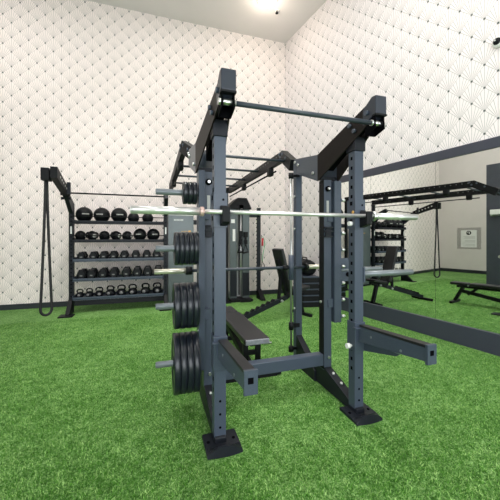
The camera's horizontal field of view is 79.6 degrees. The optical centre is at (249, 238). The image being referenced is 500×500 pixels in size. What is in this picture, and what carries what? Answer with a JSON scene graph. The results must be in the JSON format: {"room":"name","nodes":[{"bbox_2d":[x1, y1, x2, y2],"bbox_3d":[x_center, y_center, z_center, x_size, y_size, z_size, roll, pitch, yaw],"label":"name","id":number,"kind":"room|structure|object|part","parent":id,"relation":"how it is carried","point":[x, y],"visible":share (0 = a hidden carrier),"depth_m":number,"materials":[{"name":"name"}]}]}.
{"room":"gym","nodes":[
{"label":"gym","id":0,"kind":"room"},
{"bbox_2d":[0,0,284,304],"bbox_3d":[-3.425,-1.785,6.320,9.064,6.370,0.100,0,0,-18],"label":"wall","id":1,"kind":"structure","parent":0,"point":[106,96],"depth_m":6.40,"materials":[{"name":"paper"}]},
{"bbox_2d":[0,289,282,309],"bbox_3d":[-3.362,1.347,6.280,8.960,0.105,0.015,0,0,-18],"label":"baseboard","id":2,"kind":"structure","parent":1,"relation":"attached to","point":[151,298],"depth_m":6.31,"materials":[{"name":"paint"}]},
{"bbox_2d":[87,0,326,42],"bbox_3d":[-0.554,-5.020,1.300,11.460,0.100,11.415,0,0,-18],"label":"ceiling","id":3,"kind":"structure","parent":0,"point":[246,17],"depth_m":6.61,"materials":[{"name":"paint"}]},
{"bbox_2d":[257,0,276,7],"bbox_3d":[0.359,-4.929,6.239,0.410,0.082,0.410,0,0,-18],"label":"ceiling light","id":4,"kind":"object","parent":3,"relation":"attached to","point":[263,3],"visible":1,"depth_m":6.26,"materials":[{"name":"white plastic"}]},
{"bbox_2d":[0,293,499,499],"bbox_3d":[-0.554,1.430,1.300,11.460,0.060,11.415,0,0,-18],"label":"floor","id":5,"kind":"structure","parent":0,"point":[21,316],"depth_m":2.34,"materials":[{"name":"green carpet"}]},
{"bbox_2d":[50,166,171,317],"bbox_3d":[-2.440,0.148,5.534,1.930,2.504,1.370,0,0,-18],"label":"storage rack","id":6,"kind":"object","parent":5,"relation":"on","point":[56,176],"visible":0.93,"depth_m":5.67,"materials":[{"name":"metal"}]},
{"bbox_2d":[39,167,52,315],"bbox_3d":[-3.158,0.069,4.644,0.158,2.289,0.174,0,0,-18],"label":"trainer","id":7,"kind":"object","parent":6,"relation":"hanging from","point":[44,172],"visible":0.95,"depth_m":4.63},
{"bbox_3d":[-3.289,-0.649,5.446,0.070,0.379,0.479,0,0,-18],"label":"arm","id":8,"kind":"part","parent":6,"relation":"part of"},
{"bbox_2d":[76,289,83,296],"bbox_3d":[-3.232,1.047,5.703,0.139,0.166,0.148,0,0,-10],"label":"kettlebell","id":9,"kind":"object","parent":6,"relation":"on","point":[78,294],"visible":0.82,"depth_m":5.67,"materials":[{"name":"black metal"}]},
{"bbox_2d":[75,231,85,238],"bbox_3d":[-3.232,-0.043,5.725,0.191,0.196,0.194,0,0,39],"label":"ball","id":10,"kind":"object","parent":6,"relation":"on","point":[77,232],"visible":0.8,"depth_m":5.67,"materials":[{"name":"black rubber"}]},
{"bbox_2d":[76,268,87,278],"bbox_3d":[-3.193,0.688,5.738,0.164,0.190,0.342,0,0,-18],"label":"dumbbell","id":11,"kind":"object","parent":6,"relation":"on","point":[82,273],"visible":0.8,"depth_m":5.59,"materials":[{"name":"black rubber"}]},
{"bbox_2d":[77,252,87,258],"bbox_3d":[-3.197,0.341,5.737,0.144,0.158,0.302,0,0,-18],"label":"dumbbell","id":12,"kind":"object","parent":6,"relation":"on","point":[81,255],"visible":0.84,"depth_m":5.60,"materials":[{"name":"black rubber"}]},
{"bbox_2d":[75,207,92,220],"bbox_3d":[-3.173,-0.448,5.745,0.301,0.301,0.301,0,0,-38],"label":"medicine ball","id":13,"kind":"object","parent":6,"relation":"on","point":[83,211],"visible":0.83,"depth_m":5.64,"materials":[{"name":"black rubber"}]},
{"bbox_2d":[85,288,93,296],"bbox_3d":[-3.077,1.043,5.753,0.146,0.174,0.156,0,0,-2],"label":"kettlebell","id":14,"kind":"object","parent":6,"relation":"on","point":[88,293],"visible":0.91,"depth_m":5.72,"materials":[{"name":"black metal"}]},
{"bbox_2d":[85,231,98,238],"bbox_3d":[-3.043,-0.043,5.787,0.191,0.196,0.192,0,0,-7],"label":"ball","id":15,"kind":"object","parent":6,"relation":"on","point":[90,232],"visible":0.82,"depth_m":5.72,"materials":[{"name":"black rubber"}]},
{"bbox_2d":[87,268,98,277],"bbox_3d":[-3.031,0.686,5.790,0.168,0.194,0.342,0,0,-18],"label":"dumbbell","id":16,"kind":"object","parent":6,"relation":"on","point":[93,272],"visible":0.91,"depth_m":5.64,"materials":[{"name":"rubber"}]},
{"bbox_2d":[89,251,99,258],"bbox_3d":[-3.006,0.339,5.799,0.147,0.161,0.302,0,0,-18],"label":"dumbbell","id":17,"kind":"object","parent":6,"relation":"on","point":[93,255],"visible":0.78,"depth_m":5.66,"materials":[{"name":"rubber"}]},
{"bbox_2d":[95,287,103,295],"bbox_3d":[-2.915,1.036,5.805,0.157,0.187,0.168,0,0,-25],"label":"kettlebell","id":18,"kind":"object","parent":6,"relation":"on","point":[99,292],"visible":0.84,"depth_m":5.77,"materials":[{"name":"black metal"}]},
{"bbox_2d":[93,207,109,220],"bbox_3d":[-2.882,-0.447,5.838,0.298,0.298,0.298,0,0,-9],"label":"medicine ball","id":19,"kind":"object","parent":6,"relation":"on","point":[101,211],"visible":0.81,"depth_m":5.74,"materials":[{"name":"black rubber"}]},
{"bbox_2d":[98,267,109,277],"bbox_3d":[-2.847,0.684,5.850,0.171,0.198,0.342,0,0,-18],"label":"dumbbell","id":20,"kind":"object","parent":6,"relation":"on","point":[104,272],"visible":0.9,"depth_m":5.70,"materials":[{"name":"rubber"}]},
{"bbox_2d":[99,251,108,258],"bbox_3d":[-2.836,0.338,5.853,0.150,0.165,0.302,0,0,-18],"label":"dumbbell","id":21,"kind":"object","parent":6,"relation":"on","point":[104,254],"visible":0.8,"depth_m":5.72,"materials":[{"name":"rubber"}]},
{"bbox_2d":[99,231,109,238],"bbox_3d":[-2.838,-0.043,5.852,0.191,0.196,0.192,0,0,31],"label":"ball","id":22,"kind":"object","parent":6,"relation":"on","point":[102,232],"visible":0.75,"depth_m":5.79,"materials":[{"name":"black rubber"}]},
{"bbox_2d":[106,285,114,295],"bbox_3d":[-2.728,1.026,5.865,0.173,0.207,0.185,0,0,2],"label":"kettlebell","id":23,"kind":"object","parent":6,"relation":"on","point":[110,292],"visible":0.94,"depth_m":5.82,"materials":[{"name":"black metal"}]},
{"bbox_2d":[109,251,118,257],"bbox_3d":[-2.674,0.336,5.905,0.154,0.168,0.302,0,0,-18],"label":"dumbbell","id":24,"kind":"object","parent":6,"relation":"on","point":[113,254],"visible":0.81,"depth_m":5.77,"materials":[{"name":"rubber"}]},
{"bbox_2d":[109,267,119,276],"bbox_3d":[-2.668,0.682,5.907,0.175,0.202,0.342,0,0,-18],"label":"dumbbell","id":25,"kind":"object","parent":6,"relation":"on","point":[114,272],"visible":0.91,"depth_m":5.76,"materials":[{"name":"rubber"}]},
{"bbox_2d":[110,231,120,238],"bbox_3d":[-2.642,-0.043,5.915,0.192,0.196,0.191,0,0,-19],"label":"ball","id":26,"kind":"object","parent":6,"relation":"on","point":[114,232],"visible":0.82,"depth_m":5.84,"materials":[{"name":"black rubber"}]},
{"bbox_2d":[72,289,163,300],"bbox_3d":[-2.567,1.115,5.976,1.620,0.080,0.450,0,0,-18],"label":"shelf","id":27,"kind":"object","parent":6,"relation":"attached to","point":[139,294],"depth_m":5.80,"materials":[{"name":"metal"}]},
{"bbox_2d":[72,273,163,281],"bbox_3d":[-2.567,0.768,5.976,1.620,0.080,0.450,0,0,-18],"label":"shelf","id":28,"kind":"object","parent":6,"relation":"attached to","point":[74,278],"depth_m":5.78,"materials":[{"name":"metal"}]},
{"bbox_2d":[72,256,163,261],"bbox_3d":[-2.567,0.405,5.976,1.620,0.080,0.450,0,0,-18],"label":"shelf","id":29,"kind":"object","parent":6,"relation":"attached to","point":[74,259],"depth_m":5.77,"materials":[{"name":"metal"}]},
{"bbox_2d":[72,238,163,242],"bbox_3d":[-2.567,0.043,5.976,1.620,0.080,0.450,0,0,-18],"label":"shelf","id":30,"kind":"object","parent":6,"relation":"attached to","point":[74,240],"depth_m":5.75,"materials":[{"name":"black metal"}]},
{"bbox_3d":[-2.502,-0.052,5.774,1.640,0.017,0.018,0,0,-18],"label":"guard rail","id":31,"kind":"part","parent":6,"relation":"part of","materials":[{"name":"black metal"}]},
{"bbox_2d":[72,219,163,224],"bbox_3d":[-2.567,-0.310,5.976,1.620,0.080,0.450,0,0,-18],"label":"shelf","id":32,"kind":"object","parent":6,"relation":"attached to","point":[74,221],"depth_m":5.78,"materials":[{"name":"metal"}]},
{"bbox_3d":[-2.502,-0.405,5.774,1.640,0.017,0.018,0,0,-18],"label":"guard rail","id":33,"kind":"part","parent":6,"relation":"part of","materials":[{"name":"black metal"}]},
{"bbox_2d":[111,208,126,220],"bbox_3d":[-2.587,-0.449,5.933,0.303,0.303,0.303,0,0,-29],"label":"medicine ball","id":34,"kind":"object","parent":6,"relation":"on","point":[118,212],"visible":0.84,"depth_m":5.83,"materials":[{"name":"black rubber"}]},
{"bbox_2d":[117,284,125,294],"bbox_3d":[-2.538,1.023,5.925,0.179,0.214,0.191,0,0,-19],"label":"kettlebell","id":35,"kind":"object","parent":6,"relation":"on","point":[121,291],"visible":0.94,"depth_m":5.88,"materials":[{"name":"black metal"}]},
{"bbox_2d":[120,250,128,257],"bbox_3d":[-2.491,0.334,5.964,0.157,0.172,0.302,0,0,-18],"label":"dumbbell","id":36,"kind":"object","parent":6,"relation":"on","point":[124,254],"visible":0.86,"depth_m":5.83,"materials":[{"name":"rubber"}]},
{"bbox_2d":[121,266,131,276],"bbox_3d":[-2.455,0.680,5.976,0.178,0.206,0.342,0,0,-18],"label":"dumbbell","id":37,"kind":"object","parent":6,"relation":"on","point":[126,272],"visible":0.95,"depth_m":5.82,"materials":[{"name":"rubber"}]},
{"bbox_2d":[122,231,132,238],"bbox_3d":[-2.447,-0.043,5.978,0.192,0.196,0.192,0,0,-36],"label":"ball","id":38,"kind":"object","parent":6,"relation":"on","point":[125,232],"visible":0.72,"depth_m":5.92,"materials":[{"name":"black rubber"}]},
{"bbox_2d":[128,284,136,294],"bbox_3d":[-2.343,1.021,5.988,0.182,0.218,0.195,0,0,-12],"label":"kettlebell","id":39,"kind":"object","parent":6,"relation":"on","point":[131,291],"visible":0.9,"depth_m":5.94,"materials":[{"name":"black metal"}]},
{"bbox_2d":[128,213,138,220],"bbox_3d":[-2.334,-0.405,6.014,0.219,0.219,0.219,0,0,21],"label":"medicine ball","id":40,"kind":"object","parent":6,"relation":"on","point":[130,214],"visible":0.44,"depth_m":5.93,"materials":[{"name":"black rubber"}]},
{"bbox_2d":[131,250,139,257],"bbox_3d":[-2.292,0.333,6.028,0.160,0.175,0.302,0,0,-18],"label":"dumbbell","id":41,"kind":"object","parent":6,"relation":"on","point":[135,254],"visible":0.83,"depth_m":5.89,"materials":[{"name":"rubber"}]},
{"bbox_2d":[132,266,141,276],"bbox_3d":[-2.265,0.678,6.037,0.182,0.210,0.342,0,0,-18],"label":"dumbbell","id":42,"kind":"object","parent":6,"relation":"on","point":[137,271],"visible":0.88,"depth_m":5.88,"materials":[{"name":"rubber"}]},
{"bbox_2d":[133,228,146,238],"bbox_3d":[-2.219,-0.070,6.051,0.255,0.255,0.255,0,0,-6],"label":"ball","id":43,"kind":"object","parent":6,"relation":"on","point":[139,231],"visible":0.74,"depth_m":5.96,"materials":[{"name":"black rubber"}]},
{"bbox_2d":[141,283,150,293],"bbox_3d":[-2.110,1.017,6.063,0.190,0.227,0.203,0,0,2],"label":"kettlebell","id":44,"kind":"object","parent":6,"relation":"on","point":[145,290],"visible":0.94,"depth_m":6.01,"materials":[{"name":"black metal"}]},
{"bbox_2d":[142,250,150,257],"bbox_3d":[-2.096,0.331,6.091,0.163,0.178,0.302,0,0,-18],"label":"dumbbell","id":45,"kind":"object","parent":6,"relation":"on","point":[146,254],"visible":0.84,"depth_m":5.95,"materials":[{"name":"rubber"}]},
{"bbox_2d":[142,214,152,221],"bbox_3d":[-2.077,-0.405,6.097,0.219,0.219,0.219,0,0,36],"label":"medicine ball","id":46,"kind":"object","parent":6,"relation":"on","point":[144,215],"visible":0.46,"depth_m":6.02,"materials":[{"name":"black rubber"}]},
{"bbox_2d":[143,265,152,275],"bbox_3d":[-2.078,0.676,6.097,0.186,0.214,0.342,0,0,-18],"label":"dumbbell","id":47,"kind":"object","parent":6,"relation":"on","point":[147,271],"visible":0.93,"depth_m":5.94,"materials":[{"name":"rubber"}]},
{"bbox_2d":[147,228,159,238],"bbox_3d":[-1.976,-0.070,6.129,0.255,0.255,0.255,0,0,-35],"label":"ball","id":48,"kind":"object","parent":6,"relation":"on","point":[153,231],"visible":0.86,"depth_m":6.04,"materials":[{"name":"black rubber"}]},
{"bbox_2d":[152,250,160,257],"bbox_3d":[-1.914,0.329,6.149,0.166,0.182,0.302,0,0,-18],"label":"dumbbell","id":49,"kind":"object","parent":6,"relation":"on","point":[155,254],"visible":0.7,"depth_m":6.01,"materials":[{"name":"rubber"}]},
{"bbox_2d":[152,282,161,292],"bbox_3d":[-1.897,1.017,6.131,0.190,0.227,0.203,0,0,-18],"label":"kettlebell","id":50,"kind":"object","parent":6,"relation":"on","point":[157,289],"visible":0.89,"depth_m":6.08,"materials":[{"name":"black metal"}]},
{"bbox_2d":[154,265,161,275],"bbox_3d":[-1.880,0.674,6.160,0.189,0.218,0.342,0,0,-18],"label":"dumbbell","id":51,"kind":"object","parent":6,"relation":"on","point":[156,266],"visible":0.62,"depth_m":6.01,"materials":[{"name":"rubber"}]},
{"bbox_3d":[-1.670,-0.649,5.965,0.070,0.379,0.479,0,0,-18],"label":"arm","id":52,"kind":"part","parent":6,"relation":"part of"},
{"bbox_2d":[168,198,265,302],"bbox_3d":[-0.739,0.250,6.658,2.105,2.300,0.630,0,0,-18],"label":"cable machine","id":53,"kind":"object","parent":5,"relation":"on","point":[238,227],"visible":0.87,"depth_m":6.71,"materials":[{"name":"grey metal"}]},
{"bbox_2d":[228,198,250,209],"bbox_3d":[-0.280,-0.775,6.905,0.520,0.250,0.440,0,0,-18],"label":"hood","id":54,"kind":"object","parent":53,"relation":"attached to","point":[238,203],"depth_m":6.70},
{"bbox_3d":[-0.207,0.330,6.782,0.026,1.980,0.026,0,0,-18],"label":"guide rod","id":55,"kind":"part","parent":53,"relation":"part of","materials":[{"name":"silver metal"}]},
{"bbox_3d":[-0.243,1.375,6.807,0.490,0.050,0.610,0,0,-18],"label":"plate","id":56,"kind":"part","parent":53,"relation":"part of","materials":[{"name":"black metal"}]},
{"bbox_3d":[0.190,0.325,6.972,0.103,2.050,0.060,0,0,-18],"label":"post","id":57,"kind":"part","parent":53,"relation":"part of","materials":[{"name":"black metal"}]},
{"bbox_2d":[260,235,264,270],"bbox_3d":[0.294,0.346,6.940,0.126,0.833,0.052,0,0,-18],"label":"band","id":58,"kind":"object","parent":53,"relation":"hanging from","point":[262,239],"visible":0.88,"depth_m":6.93,"materials":[{"name":"red rubber"}]},
{"bbox_2d":[169,141,295,303],"bbox_3d":[-0.570,0.149,4.879,1.340,2.501,3.460,0,0,-18],"label":"power rack","id":59,"kind":"object","parent":5,"relation":"on","point":[285,158],"visible":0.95,"depth_m":4.34,"materials":[{"name":"metal"}]},
{"bbox_3d":[-1.223,-0.900,4.885,0.024,0.023,2.550,0,0,-18],"label":"rod","id":60,"kind":"part","parent":59,"relation":"part of","materials":[{"name":"black metal"}]},
{"bbox_3d":[-1.189,-1.038,4.780,0.063,0.125,2.910,0,0,-18],"label":"rail","id":61,"kind":"part","parent":59,"relation":"part of","materials":[{"name":"black metal"}]},
{"bbox_3d":[-0.524,0.150,6.554,0.170,2.500,0.300,0,0,-18],"label":"post","id":62,"kind":"part","parent":59,"relation":"part of","materials":[{"name":"grey metal"}]},
{"bbox_3d":[-0.042,-0.900,5.264,0.024,0.023,2.550,0,0,-18],"label":"rod","id":63,"kind":"part","parent":59,"relation":"part of","materials":[{"name":"black metal"}]},
{"bbox_3d":[-0.008,-1.038,5.160,0.063,0.125,2.910,0,0,-18],"label":"rail","id":64,"kind":"part","parent":59,"relation":"part of","materials":[{"name":"black metal"}]},
{"bbox_2d":[0,312,499,499],"bbox_3d":[-0.587,1.390,3.252,7.082,0.018,5.188,0,0,-18],"label":"grass","id":65,"kind":"structure","parent":5,"relation":"on","point":[96,489],"depth_m":2.19,"materials":[{"name":"green plant"}]},
{"bbox_2d":[226,306,280,382],"bbox_3d":[-0.144,1.173,3.489,0.620,0.455,1.428,0,0,-18],"label":"bench","id":66,"kind":"object","parent":5,"relation":"on","point":[239,328],"visible":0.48,"depth_m":3.07,"materials":[{"name":"leather"}]},
{"bbox_3d":[0.015,1.205,2.994,0.180,0.331,0.048,0,0,-18],"label":"leg","id":67,"kind":"part","parent":66,"relation":"part of","materials":[{"name":"black metal"}]},
{"bbox_2d":[242,248,311,318],"bbox_3d":[0.369,0.790,5.133,1.553,1.220,0.510,0,0,-32],"label":"bench","id":68,"kind":"object","parent":5,"relation":"on","point":[279,255],"visible":0.53,"depth_m":5.19,"materials":[{"name":"leather"}]},
{"bbox_3d":[0.558,0.699,5.253,0.232,0.663,0.060,0,0,-32],"label":"frame","id":69,"kind":"part","parent":68,"relation":"part of","materials":[{"name":"black metal"}]},
{"bbox_2d":[154,68,436,459],"bbox_3d":[0.340,0.188,2.499,2.165,2.425,1.850,0,0,-18],"label":"power rack","id":70,"kind":"object","parent":5,"relation":"on","point":[221,361],"visible":0.95,"depth_m":2.38,"materials":[{"name":"metal"}]},
{"bbox_2d":[171,333,180,395],"bbox_3d":[-0.577,0.972,2.335,0.046,0.450,0.450,0,0,-18],"label":"weight plate","id":71,"kind":"object","parent":70,"relation":"on","point":[175,342],"visible":0.95,"depth_m":2.17,"materials":[{"name":"black rubber"}]},
{"bbox_2d":[172,283,180,328],"bbox_3d":[-0.574,0.526,2.337,0.045,0.352,0.352,0,0,-18],"label":"weight plate","id":72,"kind":"object","parent":70,"relation":"on","point":[176,293],"visible":0.95,"depth_m":2.21,"materials":[{"name":"black rubber"}]},
{"bbox_2d":[173,232,179,264],"bbox_3d":[-0.573,0.082,2.337,0.034,0.258,0.258,0,0,-18],"label":"weight plate","id":73,"kind":"object","parent":70,"relation":"on","point":[176,239],"visible":0.98,"depth_m":2.24,"materials":[{"name":"black rubber"}]},
{"bbox_2d":[179,232,184,264],"bbox_3d":[-0.539,0.082,2.348,0.034,0.258,0.258,0,0,-18],"label":"weight plate","id":74,"kind":"object","parent":70,"relation":"on","point":[181,234],"visible":0.7,"depth_m":2.24,"materials":[{"name":"black rubber"}]},
{"bbox_2d":[179,332,187,393],"bbox_3d":[-0.532,0.972,2.350,0.046,0.450,0.450,0,0,-18],"label":"weight plate","id":75,"kind":"object","parent":70,"relation":"on","point":[183,344],"visible":0.66,"depth_m":2.16,"materials":[{"name":"black rubber"}]},
{"bbox_2d":[179,283,187,328],"bbox_3d":[-0.530,0.526,2.351,0.045,0.352,0.352,0,0,-18],"label":"weight plate","id":76,"kind":"object","parent":70,"relation":"on","point":[184,304],"visible":0.62,"depth_m":2.20,"materials":[{"name":"black rubber"}]},
{"bbox_2d":[182,182,187,203],"bbox_3d":[-0.511,-0.354,2.357,0.035,0.175,0.175,0,0,-18],"label":"weight plate","id":77,"kind":"object","parent":70,"relation":"on","point":[184,184],"visible":0.95,"depth_m":2.29,"materials":[{"name":"black rubber"}]},
{"bbox_2d":[184,232,189,264],"bbox_3d":[-0.505,0.082,2.359,0.034,0.258,0.258,0,0,-18],"label":"weight plate","id":78,"kind":"object","parent":70,"relation":"on","point":[186,234],"visible":0.66,"depth_m":2.25,"materials":[{"name":"black rubber"}]},
{"bbox_2d":[184,331,194,393],"bbox_3d":[-0.487,0.972,2.364,0.046,0.450,0.450,0,0,-18],"label":"weight plate","id":79,"kind":"object","parent":70,"relation":"on","point":[190,349],"visible":0.59,"depth_m":2.18,"materials":[{"name":"black rubber"}]},
{"bbox_2d":[185,282,193,327],"bbox_3d":[-0.486,0.526,2.365,0.045,0.352,0.352,0,0,-18],"label":"weight plate","id":80,"kind":"object","parent":70,"relation":"on","point":[190,298],"visible":0.61,"depth_m":2.22,"materials":[{"name":"black rubber"}]},
{"bbox_2d":[187,182,192,203],"bbox_3d":[-0.476,-0.354,2.368,0.035,0.175,0.175,0,0,-18],"label":"weight plate","id":81,"kind":"object","parent":70,"relation":"on","point":[190,184],"visible":0.71,"depth_m":2.30,"materials":[{"name":"black rubber"}]},
{"bbox_2d":[188,232,194,264],"bbox_3d":[-0.471,0.082,2.370,0.034,0.258,0.258,0,0,-18],"label":"weight plate","id":82,"kind":"object","parent":70,"relation":"on","point":[191,235],"visible":0.66,"depth_m":2.26,"materials":[{"name":"black rubber"}]},
{"bbox_3d":[-0.525,-0.706,2.725,0.010,0.359,0.610,0,0,-17],"label":"plate","id":83,"kind":"part","parent":70,"relation":"part of","materials":[{"name":"metal"}]},
{"bbox_2d":[192,182,197,204],"bbox_3d":[-0.442,-0.354,2.379,0.035,0.175,0.175,0,0,-18],"label":"weight plate","id":84,"kind":"object","parent":70,"relation":"on","point":[195,186],"visible":0.73,"depth_m":2.31,"materials":[{"name":"black rubber"}]},
{"bbox_2d":[191,282,199,327],"bbox_3d":[-0.442,0.526,2.379,0.045,0.352,0.352,0,0,-18],"label":"weight plate","id":85,"kind":"object","parent":70,"relation":"on","point":[196,294],"visible":0.55,"depth_m":2.23,"materials":[{"name":"black rubber"}]},
{"bbox_2d":[191,331,200,391],"bbox_3d":[-0.442,0.972,2.379,0.046,0.450,0.450,0,0,-18],"label":"weight plate","id":86,"kind":"object","parent":70,"relation":"on","point":[197,355],"visible":0.49,"depth_m":2.19,"materials":[{"name":"black rubber"}]},
{"bbox_2d":[193,232,198,264],"bbox_3d":[-0.437,0.082,2.381,0.034,0.258,0.258,0,0,-18],"label":"weight plate","id":87,"kind":"object","parent":70,"relation":"on","point":[196,237],"visible":0.6,"depth_m":2.28,"materials":[{"name":"black rubber"}]},
{"bbox_3d":[-0.372,0.253,2.412,0.094,1.575,0.100,0,0,-18],"label":"storage post","id":88,"kind":"part","parent":70,"relation":"part of","materials":[{"name":"metal"}]},
{"bbox_3d":[-0.352,-0.562,2.503,0.190,0.025,0.078,0,0,-18],"label":"cap plate","id":89,"kind":"part","parent":70,"relation":"part of","materials":[{"name":"grey metal"}]},
{"bbox_3d":[-0.315,-0.759,2.157,0.076,0.466,0.600,0,0,-18],"label":"arm plate","id":90,"kind":"part","parent":70,"relation":"part of","materials":[{"name":"black metal"}]},
{"bbox_3d":[-0.365,-0.706,2.776,0.010,0.359,0.614,0,0,-24],"label":"plate","id":91,"kind":"part","parent":70,"relation":"part of","materials":[{"name":"metal"}]},
{"bbox_3d":[-0.096,0.731,1.736,0.054,0.166,0.625,0,0,-18],"label":"safety arm","id":92,"kind":"part","parent":70,"relation":"part of","materials":[{"name":"metal"}]},
{"bbox_3d":[0.003,0.686,1.430,0.068,0.117,0.020,0,0,-18],"label":"plate","id":93,"kind":"part","parent":70,"relation":"part of","materials":[{"name":"metal"}]},
{"bbox_2d":[130,205,418,220],"bbox_3d":[0.328,-0.172,2.148,2.208,0.076,0.076,0,0,-18],"label":"barbell","id":94,"kind":"object","parent":70,"relation":"on","point":[201,211],"visible":0.84,"depth_m":2.03,"materials":[{"name":"silver metal"}]},
{"bbox_3d":[0.449,0.260,3.279,0.022,1.920,0.023,0,0,-18],"label":"guide rod","id":95,"kind":"part","parent":70,"relation":"part of","materials":[{"name":"metal"}]},
{"bbox_3d":[0.565,-0.706,3.075,0.010,0.359,0.614,0,0,-12],"label":"plate","id":96,"kind":"part","parent":70,"relation":"part of","materials":[{"name":"metal"}]},
{"bbox_3d":[0.714,-0.562,2.846,0.190,0.025,0.078,0,0,-18],"label":"cap plate","id":97,"kind":"part","parent":70,"relation":"part of","materials":[{"name":"grey metal"}]},
{"bbox_3d":[0.726,-0.706,3.127,0.010,0.359,0.610,0,0,-19],"label":"plate","id":98,"kind":"part","parent":70,"relation":"part of","materials":[{"name":"metal"}]},
{"bbox_3d":[0.782,0.128,2.846,0.130,1.325,0.100,0,0,-18],"label":"storage post","id":99,"kind":"part","parent":70,"relation":"part of","materials":[{"name":"metal"}]},
{"bbox_3d":[0.752,-0.759,2.500,0.076,0.466,0.600,0,0,-18],"label":"arm plate","id":100,"kind":"part","parent":70,"relation":"part of","materials":[{"name":"black metal"}]},
{"bbox_3d":[0.788,0.855,2.385,0.048,0.040,0.040,0,0,-18],"label":"pin knob","id":101,"kind":"part","parent":70,"relation":"part of","materials":[{"name":"white plastic"}]},
{"bbox_3d":[0.885,-0.759,2.542,0.010,0.466,0.605,0,0,-12],"label":"arm plate","id":102,"kind":"part","parent":70,"relation":"part of","materials":[{"name":"black metal"}]},
{"bbox_3d":[0.971,0.731,2.079,0.054,0.166,0.625,0,0,-18],"label":"safety arm","id":103,"kind":"part","parent":70,"relation":"part of","materials":[{"name":"metal"}]},
{"bbox_3d":[1.069,0.686,1.772,0.068,0.117,0.020,0,0,-18],"label":"plate","id":104,"kind":"part","parent":70,"relation":"part of","materials":[{"name":"metal"}]},
{"bbox_2d":[302,301,318,306],"bbox_3d":[1.193,1.338,6.391,0.374,0.124,0.660,0,0,-9],"label":"step platform","id":105,"kind":"object","parent":5,"relation":"on","point":[305,303],"visible":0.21,"depth_m":6.06,"materials":[{"name":"plastic"}]},
{"bbox_2d":[302,295,318,300],"bbox_3d":[1.193,1.214,6.391,0.374,0.124,0.660,0,0,-9],"label":"step platform","id":106,"kind":"object","parent":105,"relation":"on","point":[304,297],"visible":0.3,"depth_m":6.06,"materials":[{"name":"plastic"}]},
{"bbox_2d":[302,289,318,294],"bbox_3d":[1.193,1.090,6.391,0.374,0.124,0.660,0,0,-9],"label":"step platform","id":107,"kind":"object","parent":106,"relation":"on","point":[308,291],"visible":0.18,"depth_m":6.06,"materials":[{"name":"plastic"}]},
{"bbox_2d":[302,283,318,288],"bbox_3d":[1.193,0.966,6.391,0.374,0.124,0.660,0,0,-9],"label":"step platform","id":108,"kind":"object","parent":107,"relation":"on","point":[312,285],"visible":0.23,"depth_m":6.07,"materials":[{"name":"plastic"}]},
{"bbox_2d":[302,274,318,282],"bbox_3d":[1.193,0.842,6.391,0.374,0.124,0.660,0,0,-9],"label":"step platform","id":109,"kind":"object","parent":108,"relation":"on","point":[305,278],"visible":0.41,"depth_m":6.07,"materials":[{"name":"plastic"}]},
{"bbox_2d":[302,256,315,274],"bbox_3d":[1.190,0.588,6.392,0.334,0.384,0.522,0,0,-9],"label":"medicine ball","id":110,"kind":"object","parent":109,"relation":"on","point":[310,271],"visible":0.58,"depth_m":6.16,"materials":[{"name":"black rubber"}]},
{"bbox_2d":[285,0,499,285],"bbox_3d":[3.553,-1.785,2.554,0.102,6.370,11.500,0,0,-27],"label":"wall","id":111,"kind":"structure","parent":0,"point":[435,64],"depth_m":4.86,"materials":[{"name":"paper"}]},
{"bbox_2d":[331,136,499,355],"bbox_3d":[3.127,0.094,3.239,0.040,2.612,6.824,0,0,-27],"label":"mirror","id":112,"kind":"object","parent":111,"relation":"attached to","point":[452,250],"visible":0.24,"depth_m":4.20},
{"bbox_3d":[1.860,0.028,5.763,0.010,2.255,1.131,0,0,-27],"label":"mirror panel","id":113,"kind":"part","parent":112,"relation":"part of","materials":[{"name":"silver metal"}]},
{"bbox_3d":[2.373,0.028,4.752,0.010,2.255,1.131,0,0,-27],"label":"mirror panel","id":114,"kind":"part","parent":112,"relation":"part of","materials":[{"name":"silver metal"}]},
{"bbox_3d":[3.130,-1.149,3.240,0.031,0.127,6.824,0,0,-27],"label":"rail","id":115,"kind":"part","parent":112,"relation":"part of","materials":[{"name":"grey metal"}]},
{"bbox_3d":[3.126,1.272,3.238,0.039,0.255,6.824,0,0,-27],"label":"board","id":116,"kind":"part","parent":112,"relation":"part of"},
{"bbox_3d":[2.886,0.028,3.741,0.010,2.255,1.131,0,0,-27],"label":"mirror panel","id":117,"kind":"part","parent":112,"relation":"part of","materials":[{"name":"mirror"}]},
{"bbox_2d":[492,37,499,48],"bbox_3d":[2.937,-2.330,3.565,0.084,0.116,0.116,0,0,-27],"label":"security camera","id":118,"kind":"object","parent":111,"relation":"attached to","point":[496,43],"visible":1,"depth_m":3.56,"materials":[{"name":"white plastic"}]}
]}

